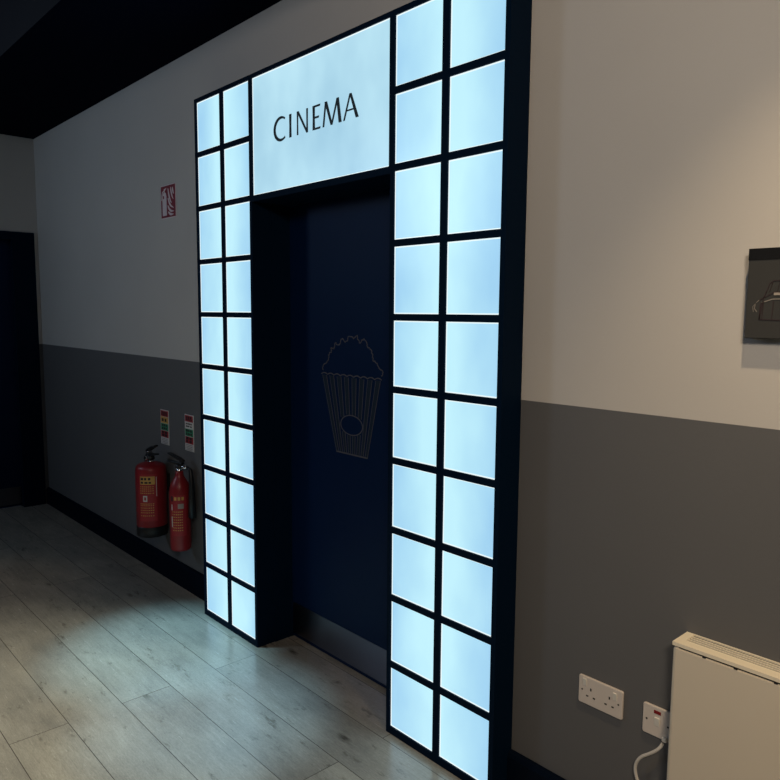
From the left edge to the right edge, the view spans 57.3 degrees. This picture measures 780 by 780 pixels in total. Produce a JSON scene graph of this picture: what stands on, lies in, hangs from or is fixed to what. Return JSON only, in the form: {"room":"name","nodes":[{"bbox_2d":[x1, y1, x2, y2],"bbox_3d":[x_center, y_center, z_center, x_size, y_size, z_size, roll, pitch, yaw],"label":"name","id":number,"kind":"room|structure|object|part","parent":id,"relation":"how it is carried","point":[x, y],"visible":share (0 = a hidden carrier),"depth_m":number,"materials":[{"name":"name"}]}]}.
{"room":"cinema lobby","nodes":[
{"label":"cinema lobby","id":0,"kind":"room"},
{"bbox_2d":[0,134,48,502],"bbox_3d":[-5.613,-0.418,3.422,7.300,3.200,0.300,-5,8,-42],"label":"wall","id":1,"kind":"structure","parent":0,"point":[18,210],"depth_m":5.59,"materials":[{"name":"paint"}]},
{"bbox_2d":[0,240,21,508],"bbox_3d":[-3.324,-0.092,5.454,0.838,2.132,0.042,-5,8,-42],"label":"door","id":2,"kind":"structure","parent":1,"relation":"in","point":[10,472],"depth_m":5.70,"materials":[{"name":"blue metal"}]},
{"bbox_3d":[-3.315,0.883,5.547,0.824,0.140,0.002,-5,8,-42],"label":"kick plate","id":3,"kind":"part","parent":2,"relation":"part of","materials":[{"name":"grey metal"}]},
{"bbox_2d":[0,231,45,506],"bbox_3d":[-3.280,-0.121,5.464,1.094,2.204,0.112,-5,8,-42],"label":"trim","id":4,"kind":"structure","parent":1,"relation":"attached to","point":[22,246],"depth_m":5.72,"materials":[{"name":"blue paint"}]},
{"bbox_2d":[0,0,281,138],"bbox_3d":[0.265,-1.668,1.760,0.700,0.266,9.865,-5,8,-42],"label":"ceiling","id":5,"kind":"structure","parent":0,"point":[59,59],"depth_m":3.65,"materials":[{"name":"black paint"}]},
{"bbox_2d":[0,503,460,779],"bbox_3d":[-2.041,1.631,0.082,7.800,0.100,10.365,-5,8,-42],"label":"floor","id":6,"kind":"structure","parent":0,"point":[111,669],"depth_m":3.03,"materials":[{"name":"grey wood"}]},
{"bbox_2d":[33,0,779,779],"bbox_3d":[0.596,-0.249,2.297,0.320,3.200,10.365,-5,8,-42],"label":"wall","id":7,"kind":"structure","parent":0,"point":[649,496],"depth_m":2.08,"materials":[{"name":"paint"}]},
{"bbox_2d":[46,487,203,600],"bbox_3d":[-1.879,0.994,4.881,0.022,0.135,2.846,-5,8,-42],"label":"baseboard","id":8,"kind":"structure","parent":7,"relation":"attached to","point":[188,578],"depth_m":4.64,"materials":[{"name":"blue paint"}]},
{"bbox_2d":[135,445,169,537],"bbox_3d":[-1.394,0.578,4.168,0.178,0.539,0.178,1,6,2],"label":"fire extinguisher","id":9,"kind":"object","parent":7,"relation":"attached to","point":[152,480],"visible":1,"depth_m":4.11,"materials":[{"name":"red metal"}]},
{"bbox_3d":[-1.379,0.337,4.127,0.028,0.053,0.113,-5,8,-42],"label":"squeeze lever","id":10,"kind":"part","parent":9,"relation":"part of","materials":[{"name":"black plastic"}]},
{"bbox_3d":[-1.374,0.371,4.125,0.030,0.020,0.117,-5,8,-42],"label":"carry handle","id":11,"kind":"part","parent":9,"relation":"part of","materials":[{"name":"black plastic"}]},
{"bbox_2d":[160,409,169,445],"bbox_3d":[-1.331,0.220,4.215,0.004,0.206,0.107,-5,8,-42],"label":"sign","id":12,"kind":"object","parent":7,"relation":"attached to","point":[164,414],"visible":1,"depth_m":4.21,"materials":[{"name":"grey"}]},
{"bbox_2d":[161,182,176,219],"bbox_3d":[-1.240,-1.055,3.988,0.005,0.184,0.186,-5,8,-42],"label":"fire extinguisher sign","id":13,"kind":"object","parent":7,"relation":"attached to","point":[168,192],"visible":1,"depth_m":3.98,"materials":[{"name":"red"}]},
{"bbox_2d":[166,452,195,551],"bbox_3d":[-1.158,0.620,3.961,0.157,0.544,0.127,-1,6,-14],"label":"fire extinguisher","id":14,"kind":"object","parent":7,"relation":"attached to","point":[182,506],"visible":1,"depth_m":3.93,"materials":[{"name":"red metal"}]},
{"bbox_3d":[-1.190,0.400,3.951,0.106,0.018,0.027,3,7,22],"label":"carry handle","id":15,"kind":"part","parent":14,"relation":"part of","materials":[{"name":"black plastic"}]},
{"bbox_3d":[-1.183,0.371,3.945,0.102,0.047,0.025,3,7,22],"label":"squeeze lever","id":16,"kind":"part","parent":14,"relation":"part of","materials":[{"name":"black plastic"}]},
{"bbox_2d":[185,414,193,451],"bbox_3d":[-1.122,0.241,3.989,0.004,0.206,0.104,-5,8,-42],"label":"sign","id":17,"kind":"object","parent":7,"relation":"attached to","point":[189,419],"visible":1,"depth_m":3.98,"materials":[{"name":"grey"}]},
{"bbox_2d":[271,181,389,641],"bbox_3d":[-0.185,0.218,3.081,0.160,2.091,0.914,-5,8,-42],"label":"trim","id":18,"kind":"structure","parent":7,"relation":"attached to","point":[280,212],"depth_m":3.37,"materials":[{"name":"blue paint"}]},
{"bbox_2d":[290,188,389,687],"bbox_3d":[-0.154,0.214,3.109,0.047,2.081,0.908,-5,8,-42],"label":"door","id":19,"kind":"structure","parent":7,"relation":"in","point":[340,246],"depth_m":3.14,"materials":[{"name":"blue wood"}]},
{"bbox_3d":[-0.178,1.157,3.196,0.002,0.156,0.888,-5,8,-42],"label":"kick plate","id":20,"kind":"part","parent":19,"relation":"part of","materials":[{"name":"grey metal"}]},
{"bbox_2d":[194,0,531,779],"bbox_3d":[-0.277,-0.040,2.963,0.100,2.628,1.953,-5,8,-42],"label":"door surround","id":21,"kind":"object","parent":7,"relation":"attached to","point":[429,99],"visible":1,"depth_m":2.49,"materials":[{"name":"blue paint"}]},
{"bbox_3d":[-0.862,-1.280,3.434,0.024,0.236,0.226,-5,8,-42],"label":"light panel","id":22,"kind":"part","parent":21,"relation":"part of","materials":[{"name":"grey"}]},
{"bbox_3d":[-0.864,-1.021,3.462,0.024,0.236,0.226,-5,8,-42],"label":"light panel","id":23,"kind":"part","parent":21,"relation":"part of","materials":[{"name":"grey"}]},
{"bbox_3d":[-0.866,-0.762,3.490,0.024,0.236,0.226,-5,8,-42],"label":"light panel","id":24,"kind":"part","parent":21,"relation":"part of","materials":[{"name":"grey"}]},
{"bbox_3d":[-0.868,-0.503,3.518,0.024,0.236,0.226,-5,8,-42],"label":"light panel","id":25,"kind":"part","parent":21,"relation":"part of","materials":[{"name":"blue"}]},
{"bbox_3d":[-0.870,-0.244,3.546,0.024,0.236,0.226,-5,8,-42],"label":"light panel","id":26,"kind":"part","parent":21,"relation":"part of","materials":[{"name":"blue"}]},
{"bbox_3d":[-0.872,0.015,3.574,0.024,0.236,0.226,-5,8,-42],"label":"light panel","id":27,"kind":"part","parent":21,"relation":"part of","materials":[{"name":"blue"}]},
{"bbox_3d":[-0.874,0.274,3.602,0.024,0.236,0.226,-5,8,-42],"label":"light panel","id":28,"kind":"part","parent":21,"relation":"part of","materials":[{"name":"blue"}]},
{"bbox_3d":[-0.876,0.533,3.630,0.024,0.236,0.226,-5,8,-42],"label":"light panel","id":29,"kind":"part","parent":21,"relation":"part of","materials":[{"name":"blue"}]},
{"bbox_3d":[-0.878,0.792,3.658,0.024,0.236,0.226,-5,8,-42],"label":"light panel","id":30,"kind":"part","parent":21,"relation":"part of","materials":[{"name":"blue"}]},
{"bbox_3d":[-0.880,1.051,3.686,0.024,0.236,0.226,-5,8,-42],"label":"light panel","id":31,"kind":"part","parent":21,"relation":"part of","materials":[{"name":"blue"}]},
{"bbox_3d":[-0.761,-0.101,3.488,0.100,2.628,0.520,-5,8,-42],"label":"pillar frame","id":32,"kind":"part","parent":21,"relation":"part of","materials":[{"name":"blue paint"}]},
{"bbox_3d":[-0.689,-1.258,3.247,0.024,0.236,0.226,-5,8,-42],"label":"light panel","id":33,"kind":"part","parent":21,"relation":"part of","materials":[{"name":"blue"}]},
{"bbox_3d":[-0.691,-0.999,3.275,0.024,0.236,0.226,-5,8,-42],"label":"light panel","id":34,"kind":"part","parent":21,"relation":"part of","materials":[{"name":"blue"}]},
{"bbox_3d":[-0.693,-0.740,3.303,0.024,0.236,0.226,-5,8,-42],"label":"light panel","id":35,"kind":"part","parent":21,"relation":"part of","materials":[{"name":"blue"}]},
{"bbox_3d":[-0.695,-0.481,3.331,0.024,0.236,0.226,-5,8,-42],"label":"light panel","id":36,"kind":"part","parent":21,"relation":"part of","materials":[{"name":"grey"}]},
{"bbox_3d":[-0.697,-0.222,3.359,0.024,0.236,0.226,-5,8,-42],"label":"light panel","id":37,"kind":"part","parent":21,"relation":"part of","materials":[{"name":"grey"}]},
{"bbox_3d":[-0.699,0.037,3.387,0.024,0.236,0.226,-5,8,-42],"label":"light panel","id":38,"kind":"part","parent":21,"relation":"part of","materials":[{"name":"grey plastic"}]},
{"bbox_3d":[-0.701,0.295,3.415,0.024,0.236,0.226,-5,8,-42],"label":"light panel","id":39,"kind":"part","parent":21,"relation":"part of","materials":[{"name":"grey plastic"}]},
{"bbox_3d":[-0.703,0.554,3.443,0.024,0.236,0.226,-5,8,-42],"label":"light panel","id":40,"kind":"part","parent":21,"relation":"part of","materials":[{"name":"grey plastic"}]},
{"bbox_3d":[-0.705,0.813,3.471,0.024,0.236,0.226,-5,8,-42],"label":"light panel","id":41,"kind":"part","parent":21,"relation":"part of","materials":[{"name":"grey"}]},
{"bbox_3d":[-0.707,1.072,3.499,0.024,0.236,0.226,-5,8,-42],"label":"light panel","id":42,"kind":"part","parent":21,"relation":"part of","materials":[{"name":"grey plastic"}]},
{"bbox_3d":[-0.269,-1.075,2.851,0.100,0.545,0.913,-5,8,-42],"label":"header frame","id":43,"kind":"part","parent":21,"relation":"part of","materials":[{"name":"blue paint"}]},
{"bbox_3d":[-0.293,-1.078,2.830,0.024,0.502,0.900,-5,8,-42],"label":"sign panel","id":44,"kind":"part","parent":21,"relation":"part of","materials":[{"name":"grey plastic"}]},
{"bbox_3d":[0.088,1.172,2.637,0.024,0.236,0.226,-5,8,-42],"label":"light panel","id":45,"kind":"part","parent":21,"relation":"part of","materials":[{"name":"blue"}]},
{"bbox_3d":[0.090,0.913,2.609,0.024,0.236,0.226,-5,8,-42],"label":"light panel","id":46,"kind":"part","parent":21,"relation":"part of","materials":[{"name":"blue"}]},
{"bbox_3d":[0.092,0.654,2.580,0.024,0.236,0.226,-5,8,-42],"label":"light panel","id":47,"kind":"part","parent":21,"relation":"part of","materials":[{"name":"blue"}]},
{"bbox_3d":[0.094,0.395,2.553,0.024,0.236,0.226,-5,8,-42],"label":"light panel","id":48,"kind":"part","parent":21,"relation":"part of","materials":[{"name":"blue"}]},
{"bbox_3d":[0.096,0.136,2.524,0.024,0.236,0.226,-5,8,-42],"label":"light panel","id":49,"kind":"part","parent":21,"relation":"part of","materials":[{"name":"blue"}]},
{"bbox_3d":[0.098,-0.123,2.496,0.024,0.236,0.226,-5,8,-42],"label":"light panel","id":50,"kind":"part","parent":21,"relation":"part of","materials":[{"name":"blue"}]},
{"bbox_3d":[0.100,-0.382,2.468,0.024,0.236,0.226,-5,8,-42],"label":"light panel","id":51,"kind":"part","parent":21,"relation":"part of","materials":[{"name":"blue"}]},
{"bbox_3d":[0.102,-0.640,2.440,0.024,0.236,0.226,-5,8,-42],"label":"light panel","id":52,"kind":"part","parent":21,"relation":"part of","materials":[{"name":"blue"}]},
{"bbox_3d":[0.104,-0.899,2.412,0.024,0.236,0.226,-5,8,-42],"label":"light panel","id":53,"kind":"part","parent":21,"relation":"part of","materials":[{"name":"blue"}]},
{"bbox_3d":[0.106,-1.158,2.384,0.024,0.236,0.226,-5,8,-42],"label":"light panel","id":54,"kind":"part","parent":21,"relation":"part of","materials":[{"name":"blue"}]},
{"bbox_3d":[0.207,0.021,2.438,0.100,2.628,0.520,-5,8,-42],"label":"pillar frame","id":55,"kind":"part","parent":21,"relation":"part of","materials":[{"name":"blue paint"}]},
{"bbox_3d":[0.261,1.194,2.450,0.024,0.236,0.226,-5,8,-42],"label":"light panel","id":56,"kind":"part","parent":21,"relation":"part of","materials":[{"name":"blue"}]},
{"bbox_3d":[0.263,0.935,2.421,0.024,0.236,0.226,-5,8,-42],"label":"light panel","id":57,"kind":"part","parent":21,"relation":"part of","materials":[{"name":"blue"}]},
{"bbox_3d":[0.265,0.676,2.393,0.024,0.236,0.226,-5,8,-42],"label":"light panel","id":58,"kind":"part","parent":21,"relation":"part of","materials":[{"name":"blue"}]},
{"bbox_3d":[0.267,0.417,2.365,0.024,0.236,0.226,-5,8,-42],"label":"light panel","id":59,"kind":"part","parent":21,"relation":"part of","materials":[{"name":"blue"}]},
{"bbox_3d":[0.269,0.158,2.337,0.024,0.236,0.226,-5,8,-42],"label":"light panel","id":60,"kind":"part","parent":21,"relation":"part of","materials":[{"name":"blue"}]},
{"bbox_3d":[0.271,-0.101,2.309,0.024,0.236,0.226,-5,8,-42],"label":"light panel","id":61,"kind":"part","parent":21,"relation":"part of","materials":[{"name":"blue"}]},
{"bbox_3d":[0.273,-0.360,2.281,0.024,0.236,0.226,-5,8,-42],"label":"light panel","id":62,"kind":"part","parent":21,"relation":"part of","materials":[{"name":"blue"}]},
{"bbox_3d":[0.275,-0.619,2.253,0.024,0.236,0.226,-5,8,-42],"label":"light panel","id":63,"kind":"part","parent":21,"relation":"part of","materials":[{"name":"blue"}]},
{"bbox_3d":[0.277,-0.878,2.225,0.024,0.236,0.226,-5,8,-42],"label":"light panel","id":64,"kind":"part","parent":21,"relation":"part of","materials":[{"name":"blue"}]},
{"bbox_3d":[0.279,-1.137,2.197,0.024,0.236,0.226,-5,8,-42],"label":"light panel","id":65,"kind":"part","parent":21,"relation":"part of","materials":[{"name":"blue"}]},
{"bbox_2d":[507,749,565,779],"bbox_3d":[2.113,1.494,0.553,0.022,0.135,5.066,-5,8,-42],"label":"baseboard","id":66,"kind":"structure","parent":7,"relation":"attached to","point":[519,767],"depth_m":2.35,"materials":[{"name":"blue paint"}]},
{"bbox_2d":[578,673,623,719],"bbox_3d":[0.628,0.915,2.131,0.012,0.087,0.147,-5,8,-42],"label":"double socket","id":67,"kind":"object","parent":7,"relation":"attached to","point":[608,699],"visible":1,"depth_m":2.12,"materials":[{"name":"beige plastic"}]},
{"bbox_2d":[583,677,586,685],"bbox_3d":[0.591,0.885,2.164,0.007,0.023,0.013,-5,8,-42],"label":"switch","id":68,"kind":"object","parent":67,"relation":"attached to","point":[584,678],"depth_m":2.16,"materials":[{"name":"white plastic"}]},
{"bbox_2d":[613,692,616,700],"bbox_3d":[0.660,0.900,2.091,0.007,0.023,0.013,-5,8,-42],"label":"switch","id":69,"kind":"object","parent":67,"relation":"attached to","point":[614,693],"depth_m":2.09,"materials":[{"name":"white plastic"}]},
{"bbox_2d":[642,701,669,742],"bbox_3d":[0.747,0.932,1.997,0.018,0.088,0.087,-5,8,-42],"label":"switch","id":70,"kind":"object","parent":7,"relation":"attached to","point":[656,720],"visible":0.81,"depth_m":2.00,"materials":[{"name":"beige plastic"}]},
{"bbox_2d":[633,742,663,779],"bbox_3d":[0.759,1.172,1.989,0.025,0.383,0.179,-4,8,-36],"label":"power cord","id":71,"kind":"object","parent":70,"relation":"hanging from","point":[661,745],"visible":1,"depth_m":2.02,"materials":[{"name":"grey plastic"}]},
{"bbox_2d":[654,717,659,726],"bbox_3d":[0.748,0.930,1.998,0.007,0.025,0.015,-5,8,-42],"label":"switch","id":72,"kind":"object","parent":70,"relation":"attached to","point":[656,719],"depth_m":2.00,"materials":[{"name":"white plastic"}]},
{"bbox_2d":[667,632,779,779],"bbox_3d":[1.022,0.995,1.651,0.088,0.623,0.753,-5,8,-42],"label":"heater","id":73,"kind":"object","parent":7,"relation":"attached to","point":[724,724],"visible":1,"depth_m":1.78,"materials":[{"name":"white metal"}]},
{"bbox_2d":[688,636,779,671],"bbox_3d":[1.034,0.687,1.627,0.027,0.003,0.709,-5,8,-42],"label":"grille","id":74,"kind":"object","parent":73,"relation":"attached to","point":[768,664],"depth_m":1.80,"materials":[{"name":"beige metal"}]},
{"bbox_2d":[744,247,779,338],"bbox_3d":[1.011,-0.216,1.582,0.034,0.213,0.411,-5,8,-42],"label":"wall picture","id":75,"kind":"object","parent":7,"relation":"attached to","point":[762,319],"visible":1,"depth_m":1.69,"materials":[{"name":"grey fabric"}]}
]}

